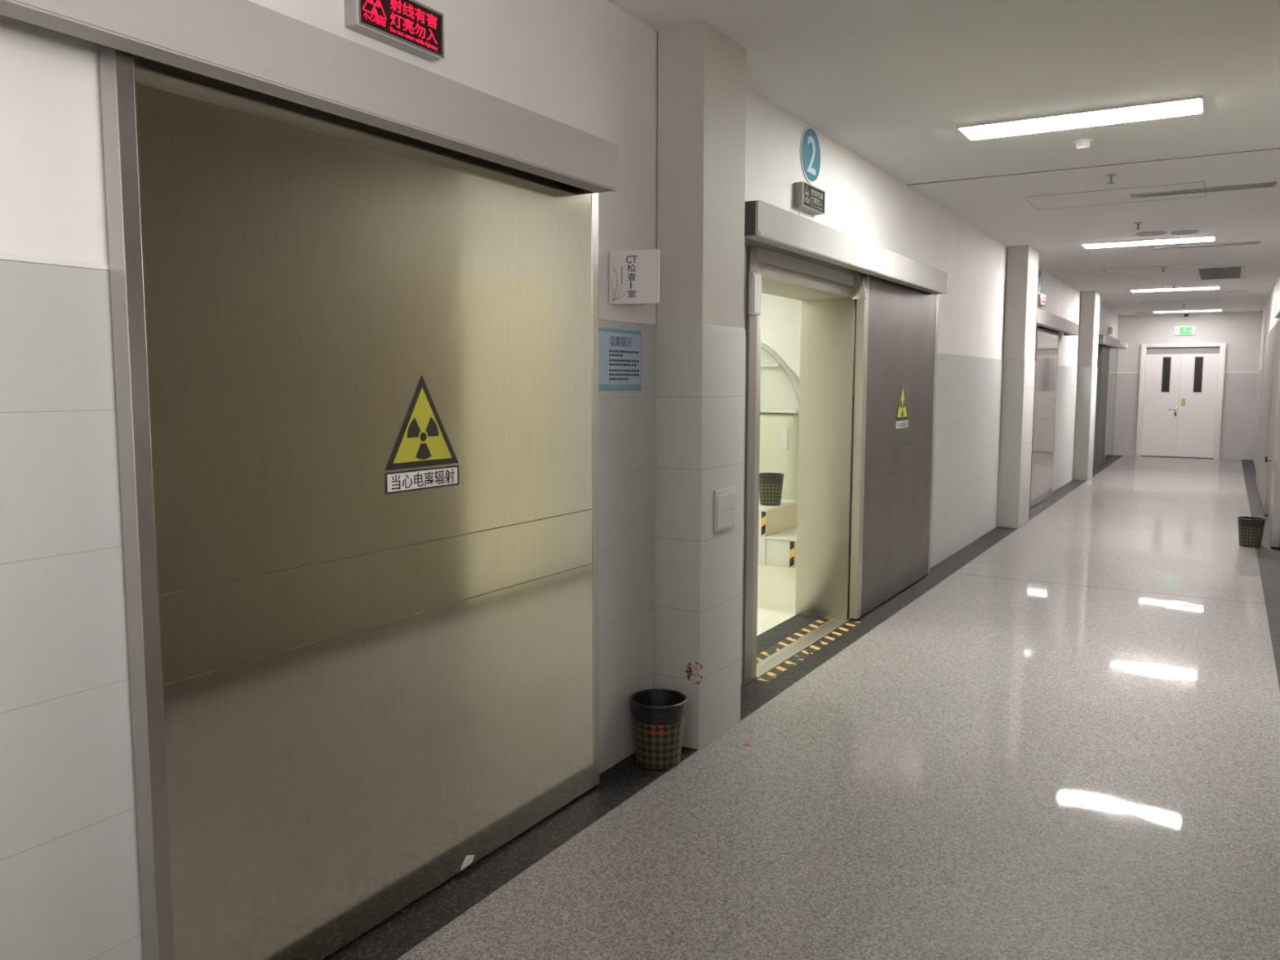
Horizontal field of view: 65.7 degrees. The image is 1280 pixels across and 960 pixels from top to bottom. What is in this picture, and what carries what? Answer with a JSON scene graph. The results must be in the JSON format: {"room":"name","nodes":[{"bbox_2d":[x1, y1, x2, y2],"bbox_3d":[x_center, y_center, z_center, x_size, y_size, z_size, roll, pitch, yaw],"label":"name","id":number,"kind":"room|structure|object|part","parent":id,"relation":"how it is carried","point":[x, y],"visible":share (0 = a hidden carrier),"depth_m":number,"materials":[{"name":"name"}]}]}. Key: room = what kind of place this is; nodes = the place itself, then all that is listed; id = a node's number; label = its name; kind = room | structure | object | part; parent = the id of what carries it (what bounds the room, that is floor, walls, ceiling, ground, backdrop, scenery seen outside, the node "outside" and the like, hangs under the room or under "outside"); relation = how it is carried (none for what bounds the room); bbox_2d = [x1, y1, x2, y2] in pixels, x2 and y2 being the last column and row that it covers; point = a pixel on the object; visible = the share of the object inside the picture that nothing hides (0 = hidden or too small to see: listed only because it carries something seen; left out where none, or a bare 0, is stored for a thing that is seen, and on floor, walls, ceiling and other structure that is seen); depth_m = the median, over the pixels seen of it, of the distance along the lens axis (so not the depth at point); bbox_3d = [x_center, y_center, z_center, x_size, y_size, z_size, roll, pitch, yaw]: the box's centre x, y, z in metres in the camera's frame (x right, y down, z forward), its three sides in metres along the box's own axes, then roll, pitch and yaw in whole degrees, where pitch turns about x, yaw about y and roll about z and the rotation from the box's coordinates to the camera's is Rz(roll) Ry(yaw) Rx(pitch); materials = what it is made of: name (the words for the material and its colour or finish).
{"room":"hospital corridor","nodes":[
{"label":"hospital corridor","id":0,"kind":"room"},
{"bbox_2d":[0,0,1119,959],"bbox_3d":[2.244,-0.714,7.876,0.321,2.770,27.900,3,7,30],"label":"wall","id":1,"kind":"structure","parent":0,"point":[70,877],"depth_m":2.04,"materials":[{"name":"paint"}]},
{"bbox_2d":[0,0,617,194],"bbox_3d":[-1.042,-0.872,1.770,0.183,0.150,3.520,3,7,30],"label":"door track cover","id":2,"kind":"object","parent":1,"relation":"attached to","point":[243,43],"visible":0.98,"depth_m":2.19,"materials":[{"name":"metal"}]},
{"bbox_2d":[98,44,599,959],"bbox_3d":[-0.569,0.114,2.723,0.122,2.106,1.702,3,7,30],"label":"door","id":3,"kind":"structure","parent":1,"relation":"in","point":[345,692],"depth_m":2.43,"materials":[{"name":"metal"}]},
{"bbox_3d":[-0.578,-0.375,2.680,0.006,1.088,1.620,3,7,30],"label":"panel","id":4,"kind":"part","parent":3,"relation":"part of","materials":[{"name":"metal"}]},
{"bbox_3d":[-0.579,0.263,2.744,0.006,0.186,1.620,3,7,30],"label":"panel","id":5,"kind":"part","parent":3,"relation":"part of","materials":[{"name":"metal"}]},
{"bbox_3d":[-0.581,0.759,2.793,0.006,0.804,1.620,3,7,30],"label":"panel","id":6,"kind":"part","parent":3,"relation":"part of","materials":[{"name":"metal"}]},
{"bbox_2d":[385,375,458,494],"bbox_3d":[-0.587,-0.128,2.682,0.002,0.309,0.285,3,7,30],"label":"warning sign","id":7,"kind":"object","parent":3,"relation":"attached to","point":[422,441],"visible":1,"depth_m":2.68,"materials":[{"name":"yellow plastic"}]},
{"bbox_3d":[-0.588,-0.003,2.694,0.001,0.056,0.285,3,7,30],"label":"caption plate","id":8,"kind":"part","parent":7,"relation":"part of","materials":[{"name":"white plastic"}]},
{"bbox_3d":[-0.587,-0.151,2.679,0.002,0.197,0.228,3,7,30],"label":"triangle panel","id":9,"kind":"part","parent":7,"relation":"part of","materials":[{"name":"yellow plastic"}]},
{"bbox_3d":[-0.588,-0.003,2.694,0.002,0.046,0.273,3,7,30],"label":"caption panel","id":10,"kind":"part","parent":7,"relation":"part of","materials":[{"name":"white plastic"}]},
{"bbox_2d":[461,854,474,870],"bbox_3d":[-0.511,1.130,2.942,0.001,0.034,0.062,3,7,30],"label":"scrap","id":11,"kind":"object","parent":3,"relation":"attached to","point":[468,860],"visible":1,"depth_m":2.94,"materials":[{"name":"white paper"}]},
{"bbox_2d":[344,0,444,61],"bbox_3d":[-0.634,-1.194,2.577,0.050,0.118,0.309,3,7,30],"label":"warning sign","id":12,"kind":"object","parent":1,"relation":"attached to","point":[412,27],"visible":1,"depth_m":2.57,"materials":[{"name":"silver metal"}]},
{"bbox_2d":[598,327,641,390],"bbox_3d":[-0.084,-0.439,3.620,0.007,0.220,0.342,3,7,30],"label":"notice board","id":13,"kind":"object","parent":1,"relation":"attached to","point":[620,351],"visible":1,"depth_m":3.63,"materials":[{"name":"blue"}]},
{"bbox_2d":[609,248,659,306],"bbox_3d":[-0.003,-0.727,3.563,0.174,0.188,0.125,3,7,30],"label":"room sign","id":14,"kind":"object","parent":1,"relation":"attached to","point":[634,274],"visible":1,"depth_m":3.53,"materials":[{"name":"white plastic"}]},
{"bbox_2d":[611,266,625,301],"bbox_3d":[-0.077,-0.702,3.548,0.051,0.123,0.017,3,7,30],"label":"print","id":15,"kind":"object","parent":14,"relation":"attached to","point":[618,273],"depth_m":3.55,"materials":[{"name":"grey"}]},
{"bbox_2d":[794,181,825,214],"bbox_3d":[0.877,-1.452,5.122,0.050,0.118,0.309,3,7,30],"label":"box","id":16,"kind":"object","parent":1,"relation":"attached to","point":[811,199],"visible":1,"depth_m":5.07,"materials":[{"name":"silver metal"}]},
{"bbox_2d":[800,126,821,183],"bbox_3d":[0.890,-1.690,5.159,0.010,0.286,0.286,3,7,30],"label":"disc","id":17,"kind":"object","parent":1,"relation":"attached to","point":[810,148],"visible":1,"depth_m":5.14,"materials":[{"name":"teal plastic"}]},
{"bbox_2d":[742,245,938,685],"bbox_3d":[1.208,-0.204,6.107,0.400,2.100,3.250,3,7,30],"label":"door","id":18,"kind":"structure","parent":1,"relation":"in","point":[865,491],"depth_m":6.05,"materials":[{"name":"metal"}]},
{"bbox_2d":[748,272,760,315],"bbox_3d":[0.533,-0.861,4.594,0.028,0.191,0.090,3,7,30],"label":"box","id":19,"kind":"object","parent":18,"relation":"attached to","point":[754,279],"visible":1,"depth_m":4.56,"materials":[{"name":"white plastic"}]},
{"bbox_3d":[0.544,-0.860,4.588,0.004,0.175,0.074,3,7,30],"label":"lid","id":20,"kind":"part","parent":19,"relation":"part of","materials":[{"name":"white plastic"}]},
{"bbox_3d":[0.910,-1.113,5.241,0.014,0.069,1.525,3,7,30],"label":"transom plate","id":21,"kind":"part","parent":18,"relation":"part of","materials":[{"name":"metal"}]},
{"bbox_3d":[1.756,0.373,6.729,0.006,0.804,1.573,3,7,30],"label":"panel","id":22,"kind":"part","parent":18,"relation":"part of","materials":[{"name":"metal"}]},
{"bbox_3d":[1.757,-0.124,6.679,0.006,0.186,1.573,3,7,30],"label":"panel","id":23,"kind":"part","parent":18,"relation":"part of","materials":[{"name":"metal"}]},
{"bbox_3d":[1.759,-0.761,6.616,0.006,1.088,1.573,3,7,30],"label":"panel","id":24,"kind":"part","parent":18,"relation":"part of","materials":[{"name":"metal"}]},
{"bbox_2d":[895,382,907,429],"bbox_3d":[1.755,-0.498,6.629,0.002,0.309,0.285,3,7,30],"label":"warning sign","id":25,"kind":"object","parent":18,"relation":"attached to","point":[902,414],"visible":1,"depth_m":6.62,"materials":[{"name":"yellow plastic"}]},
{"bbox_3d":[1.754,-0.372,6.642,0.001,0.056,0.285,3,7,30],"label":"caption plate","id":26,"kind":"part","parent":25,"relation":"part of","materials":[{"name":"white plastic"}]},
{"bbox_3d":[1.755,-0.520,6.627,0.002,0.197,0.228,3,7,30],"label":"triangle panel","id":27,"kind":"part","parent":25,"relation":"part of","materials":[{"name":"yellow plastic"}]},
{"bbox_3d":[1.754,-0.372,6.642,0.002,0.046,0.273,3,7,30],"label":"caption panel","id":28,"kind":"part","parent":25,"relation":"part of","materials":[{"name":"white plastic"}]},
{"bbox_2d":[744,200,946,294],"bbox_3d":[1.257,-1.253,5.643,0.183,0.150,3.280,3,7,30],"label":"door track cover","id":29,"kind":"object","parent":1,"relation":"attached to","point":[766,223],"visible":0.88,"depth_m":5.01,"materials":[{"name":"metal"}]},
{"bbox_3d":[1.292,-1.181,5.629,0.068,0.004,3.254,3,7,30],"label":"plate","id":30,"kind":"part","parent":29,"relation":"part of","materials":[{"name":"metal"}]},
{"bbox_2d":[1037,269,1041,293],"bbox_3d":[4.595,-2.281,11.403,0.010,0.286,0.286,3,7,30],"label":"disc","id":31,"kind":"object","parent":1,"relation":"attached to","point":[1039,281],"visible":0.88,"depth_m":11.39,"materials":[{"name":"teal plastic"}]},
{"bbox_2d":[1036,293,1045,306],"bbox_3d":[4.620,-2.073,11.426,0.050,0.118,0.309,3,7,30],"label":"box","id":32,"kind":"object","parent":1,"relation":"attached to","point":[1041,298],"visible":1,"depth_m":11.33,"materials":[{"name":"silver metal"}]},
{"bbox_2d":[1029,324,1058,509],"bbox_3d":[4.832,-0.777,11.889,0.054,2.088,1.620,3,7,30],"label":"door","id":33,"kind":"structure","parent":1,"relation":"in","point":[1046,341],"depth_m":11.79,"materials":[{"name":"metal"}]},
{"bbox_3d":[4.850,-0.139,11.941,0.006,0.804,1.558,3,7,30],"label":"panel","id":34,"kind":"part","parent":33,"relation":"part of","materials":[{"name":"metal"}]},
{"bbox_3d":[4.851,-0.635,11.891,0.006,0.186,1.558,3,7,30],"label":"panel","id":35,"kind":"part","parent":33,"relation":"part of","materials":[{"name":"metal"}]},
{"bbox_3d":[4.852,-1.273,11.828,0.006,1.088,1.558,3,7,30],"label":"panel","id":36,"kind":"part","parent":33,"relation":"part of","materials":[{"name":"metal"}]},
{"bbox_2d":[1035,308,1078,335],"bbox_3d":[4.904,-1.856,11.787,0.183,0.150,3.300,3,7,30],"label":"door track cover","id":37,"kind":"object","parent":1,"relation":"attached to","point":[1044,319],"visible":0.85,"depth_m":11.49,"materials":[{"name":"metal"}]},
{"bbox_3d":[4.939,-1.784,11.773,0.068,0.004,3.274,3,7,30],"label":"plate","id":38,"kind":"part","parent":37,"relation":"part of","materials":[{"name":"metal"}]},
{"bbox_2d":[1093,343,1118,467],"bbox_3d":[8.490,-1.376,18.049,0.068,2.100,2.900,3,7,30],"label":"door","id":39,"kind":"structure","parent":1,"relation":"in","point":[1107,361],"depth_m":17.57,"materials":[{"name":"metal"}]},
{"bbox_3d":[8.825,-0.797,18.637,0.006,0.804,1.408,3,7,30],"label":"panel","id":40,"kind":"part","parent":39,"relation":"part of","materials":[{"name":"metal"}]},
{"bbox_3d":[8.826,-1.293,18.588,0.006,0.186,1.408,3,7,30],"label":"panel","id":41,"kind":"part","parent":39,"relation":"part of","materials":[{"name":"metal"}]},
{"bbox_3d":[8.827,-1.931,18.524,0.006,1.088,1.408,3,7,30],"label":"panel","id":42,"kind":"part","parent":39,"relation":"part of","materials":[{"name":"metal"}]},
{"bbox_2d":[1097,334,1119,348],"bbox_3d":[8.044,-2.376,17.078,0.183,0.150,2.650,3,7,30],"label":"door track cover","id":43,"kind":"object","parent":1,"relation":"attached to","point":[1104,340],"visible":0.88,"depth_m":16.60,"materials":[{"name":"metal"}]},
{"bbox_3d":[8.080,-2.304,17.064,0.068,0.004,2.624,3,7,30],"label":"plate","id":44,"kind":"part","parent":43,"relation":"part of","materials":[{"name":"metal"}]},
{"bbox_2d":[1107,326,1112,333],"bbox_3d":[8.582,-2.728,18.101,0.050,0.118,0.309,3,7,30],"label":"box","id":45,"kind":"object","parent":1,"relation":"attached to","point":[1109,328],"visible":1,"depth_m":17.98,"materials":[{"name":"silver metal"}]},
{"bbox_2d":[1120,342,1128,348],"bbox_3d":[9.265,-2.600,19.103,0.227,0.130,0.300,3,7,30],"label":"sensor box","id":46,"kind":"object","parent":1,"relation":"attached to","point":[1122,345],"visible":0.61,"depth_m":18.96,"materials":[{"name":"white plastic"}]},
{"bbox_2d":[654,21,746,749],"bbox_3d":[0.247,-0.332,3.999,0.205,2.770,0.390,3,7,30],"label":"wall pillar","id":47,"kind":"structure","parent":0,"point":[700,339],"depth_m":3.86,"materials":[{"name":"paint"}]},
{"bbox_2d":[713,486,735,533],"bbox_3d":[0.343,0.118,3.995,0.011,0.170,0.185,3,7,30],"label":"wall switch plate","id":48,"kind":"object","parent":47,"relation":"attached to","point":[724,514],"visible":1,"depth_m":3.98,"materials":[{"name":"plastic"}]},
{"bbox_3d":[0.346,0.125,3.993,0.003,0.134,0.159,3,7,30],"label":"lid","id":49,"kind":"part","parent":48,"relation":"part of","materials":[{"name":"plastic"}]},
{"bbox_2d":[760,293,800,378],"bbox_3d":[-0.209,-0.783,8.508,4.550,2.770,7.700,3,7,30],"label":"wall","id":50,"kind":"structure","parent":0,"point":[780,331],"depth_m":11.56,"materials":[{"name":"paint"}]},
{"bbox_2d":[321,454,1279,959],"bbox_3d":[2.576,0.744,7.822,9.800,0.120,27.900,3,7,30],"label":"floor","id":51,"kind":"structure","parent":0,"point":[1066,746],"depth_m":3.55,"materials":[{"name":"stone"}]},
{"bbox_2d":[629,688,687,769],"bbox_3d":[0.070,0.953,3.786,0.221,0.253,0.221,3,7,30],"label":"waste bin","id":52,"kind":"object","parent":51,"relation":"on","point":[658,714],"visible":1,"depth_m":3.71,"materials":[{"name":"black plastic"}]},
{"bbox_2d":[757,499,797,568],"bbox_3d":[1.048,0.417,8.195,0.795,0.450,0.680,3,7,30],"label":"step stool","id":53,"kind":"object","parent":51,"relation":"on","point":[777,525],"visible":0.45,"depth_m":7.86,"materials":[{"name":"white laminate"}]},
{"bbox_3d":[0.765,0.448,7.978,0.532,0.430,0.006,3,7,30],"label":"panel","id":54,"kind":"part","parent":53,"relation":"part of","materials":[{"name":"white laminate"}]},
{"bbox_2d":[759,472,784,506],"bbox_3d":[1.062,0.076,8.072,0.221,0.253,0.221,3,7,30],"label":"waste bin","id":55,"kind":"object","parent":53,"relation":"on","point":[771,484],"visible":0.88,"depth_m":8.00,"materials":[{"name":"black plastic"}]},
{"bbox_2d":[759,341,799,519],"bbox_3d":[0.852,-0.550,10.282,2.045,1.970,1.020,3,7,30],"label":"gantry","id":56,"kind":"object","parent":51,"relation":"on","point":[780,385],"visible":0.13,"depth_m":9.52,"materials":[{"name":"white plastic"}]},
{"bbox_3d":[1.373,-0.381,9.409,0.065,0.200,0.015,3,7,30],"label":"control panel","id":57,"kind":"part","parent":56,"relation":"part of","materials":[{"name":"white plastic"}]},
{"bbox_2d":[756,617,831,663],"bbox_3d":[0.820,0.906,5.548,0.063,0.001,1.290,3,7,30],"label":"tape","id":58,"kind":"object","parent":51,"relation":"on","point":[798,634],"visible":0.64,"depth_m":5.60,"materials":[{"name":"plastic"}]},
{"bbox_2d":[756,620,860,681],"bbox_3d":[0.956,0.918,5.428,0.066,0.001,1.400,3,7,30],"label":"tape","id":59,"kind":"object","parent":51,"relation":"on","point":[786,665],"visible":1,"depth_m":5.33,"materials":[{"name":"plastic"}]},
{"bbox_2d":[1237,515,1266,547],"bbox_3d":[5.442,0.463,8.835,0.221,0.253,0.221,3,7,30],"label":"waste bin","id":60,"kind":"object","parent":51,"relation":"on","point":[1251,529],"visible":1,"depth_m":8.77,"materials":[{"name":"black plastic"}]},
{"bbox_2d":[605,0,1279,315],"bbox_3d":[4.618,-2.040,6.511,5.650,0.150,28.200,3,7,30],"label":"ceiling","id":61,"kind":"structure","parent":0,"point":[892,82],"depth_m":4.71,"materials":[{"name":"paint"}]},
{"bbox_2d":[956,95,1204,140],"bbox_3d":[2.197,-1.810,4.989,1.109,0.016,0.295,3,7,30],"label":"recessed light","id":62,"kind":"object","parent":61,"relation":"in","point":[1194,104],"visible":1,"depth_m":4.93,"materials":[{"name":"white plastic"}]},
{"bbox_2d":[1073,138,1093,150],"bbox_3d":[2.439,-1.842,5.455,0.104,0.045,0.104,3,7,30],"label":"smoke detector","id":63,"kind":"object","parent":61,"relation":"attached to","point":[1083,144],"visible":1,"depth_m":5.43,"materials":[{"name":"white plastic"}]},
{"bbox_2d":[906,147,1279,185],"bbox_3d":[2.834,-1.927,6.066,2.400,0.014,0.012,3,7,30],"label":"joint","id":64,"kind":"object","parent":61,"relation":"attached to","point":[1277,148],"visible":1,"depth_m":6.06,"materials":[{"name":"grey"}]},
{"bbox_2d":[1104,173,1117,183],"bbox_3d":[3.009,-1.922,6.335,0.076,0.056,0.076,3,7,30],"label":"sprinkler head","id":65,"kind":"object","parent":61,"relation":"attached to","point":[1112,175],"visible":1,"depth_m":6.33},
{"bbox_3d":[3.009,-1.922,6.335,0.022,0.044,0.022,3,7,30],"label":"stem","id":66,"kind":"part","parent":65,"relation":"part of","materials":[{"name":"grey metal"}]},
{"bbox_2d":[1023,181,1206,209],"bbox_3d":[3.390,-2.022,7.079,1.127,0.004,0.600,3,7,30],"label":"ceiling access panel","id":67,"kind":"object","parent":61,"relation":"attached to","point":[1117,196],"visible":1,"depth_m":7.09,"materials":[{"name":"silver metal"}]},
{"bbox_2d":[1133,222,1143,229],"bbox_3d":[4.138,-2.109,8.237,0.076,0.056,0.076,3,7,30],"label":"sprinkler head","id":68,"kind":"object","parent":61,"relation":"attached to","point":[1137,223],"visible":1,"depth_m":8.23},
{"bbox_2d":[1081,235,1215,248],"bbox_3d":[4.778,-2.237,9.338,1.109,0.016,0.295,3,7,30],"label":"recessed light","id":69,"kind":"object","parent":61,"relation":"in","point":[1201,238],"visible":1,"depth_m":9.28,"materials":[{"name":"white plastic"}]},
{"bbox_2d":[1135,231,1167,236],"bbox_3d":[4.547,-2.189,8.815,0.250,0.010,0.250,3,7,30],"label":"ceiling speaker","id":70,"kind":"object","parent":61,"relation":"attached to","point":[1151,233],"visible":1,"depth_m":8.81,"materials":[{"name":"silver metal"}]},
{"bbox_2d":[1137,232,1164,235],"bbox_3d":[4.547,-2.190,8.815,0.210,0.007,0.210,3,7,30],"label":"grille","id":71,"kind":"object","parent":70,"relation":"attached to","point":[1139,233],"depth_m":8.82,"materials":[{"name":"silver metal"}]},
{"bbox_2d":[1102,262,1214,273],"bbox_3d":[6.020,-2.457,11.509,1.127,0.004,0.540,3,7,30],"label":"ceiling access panel","id":72,"kind":"object","parent":61,"relation":"attached to","point":[1177,267],"visible":0.97,"depth_m":11.50,"materials":[{"name":"silver metal"}]},
{"bbox_2d":[1129,285,1219,292],"bbox_3d":[7.566,-2.699,14.034,1.109,0.016,0.295,3,7,30],"label":"recessed light","id":73,"kind":"object","parent":61,"relation":"in","point":[1199,287],"visible":1,"depth_m":13.95,"materials":[{"name":"white plastic"}]},
{"bbox_2d":[1139,299,1218,304],"bbox_3d":[8.866,-2.928,16.303,1.127,0.004,0.550,3,7,30],"label":"ceiling access panel","id":74,"kind":"object","parent":61,"relation":"attached to","point":[1197,300],"visible":1,"depth_m":16.24,"materials":[{"name":"silver metal"}]},
{"bbox_2d":[1170,230,1199,235],"bbox_3d":[4.806,-2.181,8.743,0.220,0.010,0.220,3,7,30],"label":"ceiling speaker","id":75,"kind":"object","parent":61,"relation":"attached to","point":[1184,232],"visible":1,"depth_m":8.73,"materials":[{"name":"silver metal"}]},
{"bbox_2d":[1173,231,1196,234],"bbox_3d":[4.806,-2.183,8.743,0.185,0.007,0.185,3,7,30],"label":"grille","id":76,"kind":"object","parent":75,"relation":"attached to","point":[1175,233],"depth_m":8.76,"materials":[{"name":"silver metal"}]},
{"bbox_2d":[1183,312,1190,316],"bbox_3d":[10.414,-3.146,18.893,0.110,0.075,0.110,3,7,30],"label":"ceiling camera","id":77,"kind":"object","parent":61,"relation":"attached to","point":[1186,314],"visible":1,"depth_m":18.86,"materials":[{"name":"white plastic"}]},
{"bbox_2d":[1152,309,1222,312],"bbox_3d":[10.109,-3.119,18.318,1.109,0.016,0.295,3,7,30],"label":"recessed light","id":78,"kind":"object","parent":61,"relation":"in","point":[1202,310],"visible":1,"depth_m":18.27,"materials":[{"name":"white plastic"}]},
{"bbox_2d":[1129,182,1276,198],"bbox_3d":[3.857,-1.990,6.816,0.873,0.012,0.120,3,7,30],"label":"ceiling vent","id":79,"kind":"object","parent":61,"relation":"in","point":[1269,184],"visible":1,"depth_m":6.79,"materials":[{"name":"silver metal"}]},
{"bbox_3d":[3.865,-1.987,6.795,0.808,0.008,0.008,3,7,30],"label":"blade","id":80,"kind":"part","parent":79,"relation":"part of","materials":[{"name":"silver metal"}]},
{"bbox_3d":[3.880,-1.990,6.820,0.808,0.008,0.008,3,7,30],"label":"blade","id":81,"kind":"part","parent":79,"relation":"part of","materials":[{"name":"silver metal"}]},
{"bbox_2d":[1153,240,1260,249],"bbox_3d":[5.455,-2.259,9.553,0.890,0.012,0.120,3,7,30],"label":"ceiling vent","id":82,"kind":"object","parent":61,"relation":"in","point":[1255,242],"visible":1,"depth_m":9.52,"materials":[{"name":"silver metal"}]},
{"bbox_3d":[5.477,-2.259,9.557,0.825,0.008,0.008,3,7,30],"label":"blade","id":83,"kind":"part","parent":82,"relation":"part of","materials":[{"name":"silver metal"}]},
{"bbox_3d":[5.462,-2.256,9.531,0.825,0.008,0.008,3,7,30],"label":"blade","id":84,"kind":"part","parent":82,"relation":"part of","materials":[{"name":"silver metal"}]},
{"bbox_2d":[1192,263,1246,281],"bbox_3d":[7.016,-2.500,11.993,0.525,0.010,1.870,3,7,30],"label":"ceiling vent","id":85,"kind":"object","parent":61,"relation":"in","point":[1225,272],"visible":1,"depth_m":11.89,"materials":[{"name":"white plastic"}]},
{"bbox_2d":[1222,288,1248,291],"bbox_3d":[8.536,-2.716,14.215,0.310,0.012,0.120,3,7,30],"label":"ceiling vent","id":86,"kind":"object","parent":61,"relation":"in","point":[1246,289],"visible":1,"depth_m":14.21,"materials":[{"name":"silver metal"}]},
{"bbox_2d":[996,244,1039,528],"bbox_3d":[3.831,-0.925,10.035,0.205,2.770,0.610,3,7,30],"label":"wall pillar","id":87,"kind":"structure","parent":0,"point":[1022,265],"depth_m":9.81,"materials":[{"name":"paint"}]},
{"bbox_2d":[1072,291,1100,480],"bbox_3d":[6.704,-1.401,14.877,0.205,2.770,0.650,3,7,30],"label":"wall pillar","id":88,"kind":"structure","parent":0,"point":[1086,376],"depth_m":14.63,"materials":[{"name":"paint"}]},
{"bbox_2d":[1113,311,1262,460],"bbox_3d":[10.578,-1.830,19.274,3.020,2.770,0.301,3,7,30],"label":"wall","id":89,"kind":"structure","parent":0,"point":[1241,331],"depth_m":18.85,"materials":[{"name":"paint"}]},
{"bbox_2d":[1135,342,1226,458],"bbox_3d":[10.432,-1.530,19.161,1.435,2.195,0.107,3,7,30],"label":"door","id":90,"kind":"structure","parent":89,"relation":"in","point":[1161,371],"depth_m":19.16,"materials":[{"name":"white paint"}]},
{"bbox_3d":[10.317,-1.338,19.227,0.150,0.200,0.070,3,7,30],"label":"handle","id":91,"kind":"part","parent":90,"relation":"part of","materials":[{"name":"metal"}]},
{"bbox_2d":[1181,399,1185,405],"bbox_3d":[10.494,-1.498,19.146,0.070,0.135,0.002,3,7,30],"label":"paper note","id":92,"kind":"object","parent":90,"relation":"attached to","point":[1183,401],"visible":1,"depth_m":19.15,"materials":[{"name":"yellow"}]},
{"bbox_2d":[1174,325,1195,335],"bbox_3d":[10.470,-2.869,19.047,0.345,0.167,0.038,3,7,30],"label":"exit sign","id":93,"kind":"object","parent":89,"relation":"attached to","point":[1179,331],"visible":1,"depth_m":19.03,"materials":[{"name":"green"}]},
{"bbox_3d":[10.472,-2.868,19.026,0.200,0.135,0.003,3,7,30],"label":"green panel","id":94,"kind":"part","parent":93,"relation":"part of","materials":[{"name":"green plastic"}]},
{"bbox_2d":[1253,275,1279,545],"bbox_3d":[6.434,-0.879,9.632,0.300,2.770,20.600,3,7,30],"label":"wall","id":95,"kind":"structure","parent":0,"point":[1268,321],"depth_m":16.66,"materials":[{"name":"paint"}]},
{"bbox_2d":[1255,321,1279,515],"bbox_3d":[7.914,-0.833,12.522,0.050,2.088,4.150,3,7,30],"label":"door","id":96,"kind":"structure","parent":95,"relation":"in","point":[1272,340],"depth_m":11.46,"materials":[{"name":"metal"}]},
{"bbox_3d":[7.895,-0.197,12.596,0.006,0.804,4.048,3,7,30],"label":"panel","id":97,"kind":"part","parent":96,"relation":"part of","materials":[{"name":"metal"}]},
{"bbox_3d":[7.896,-0.693,12.546,0.006,0.186,4.048,3,7,30],"label":"panel","id":98,"kind":"part","parent":96,"relation":"part of","materials":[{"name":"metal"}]},
{"bbox_3d":[7.898,-1.331,12.483,0.006,1.088,4.048,3,7,30],"label":"panel","id":99,"kind":"part","parent":96,"relation":"part of","materials":[{"name":"metal"}]},
{"bbox_2d":[1264,456,1272,462],"bbox_3d":[6.722,-0.219,10.577,0.090,0.170,0.100,3,7,30],"label":"door handle","id":100,"kind":"object","parent":96,"relation":"attached to","point":[1267,459],"visible":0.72,"depth_m":10.57,"materials":[{"name":"silver metal"}]},
{"bbox_2d":[1267,351,1279,547],"bbox_3d":[5.776,-0.480,8.936,0.067,2.088,0.770,3,7,30],"label":"door","id":101,"kind":"structure","parent":95,"relation":"in","point":[1273,526],"depth_m":8.71,"materials":[{"name":"metal"}]},
{"bbox_3d":[5.750,0.155,9.014,0.006,0.804,0.708,3,7,30],"label":"panel","id":102,"kind":"part","parent":101,"relation":"part of","materials":[{"name":"metal"}]},
{"bbox_3d":[5.751,-0.342,8.964,0.006,0.186,0.708,3,7,30],"label":"panel","id":103,"kind":"part","parent":101,"relation":"part of","materials":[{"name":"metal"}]},
{"bbox_3d":[5.752,-0.980,8.901,0.006,1.088,0.708,3,7,30],"label":"panel","id":104,"kind":"part","parent":101,"relation":"part of","materials":[{"name":"metal"}]},
{"bbox_2d":[1274,296,1279,318],"bbox_3d":[5.351,-1.492,8.144,0.123,0.150,3.250,3,7,30],"label":"door track cover","id":105,"kind":"object","parent":95,"relation":"attached to","point":[1277,315],"visible":1,"depth_m":9.11,"materials":[{"name":"metal"}]}
]}

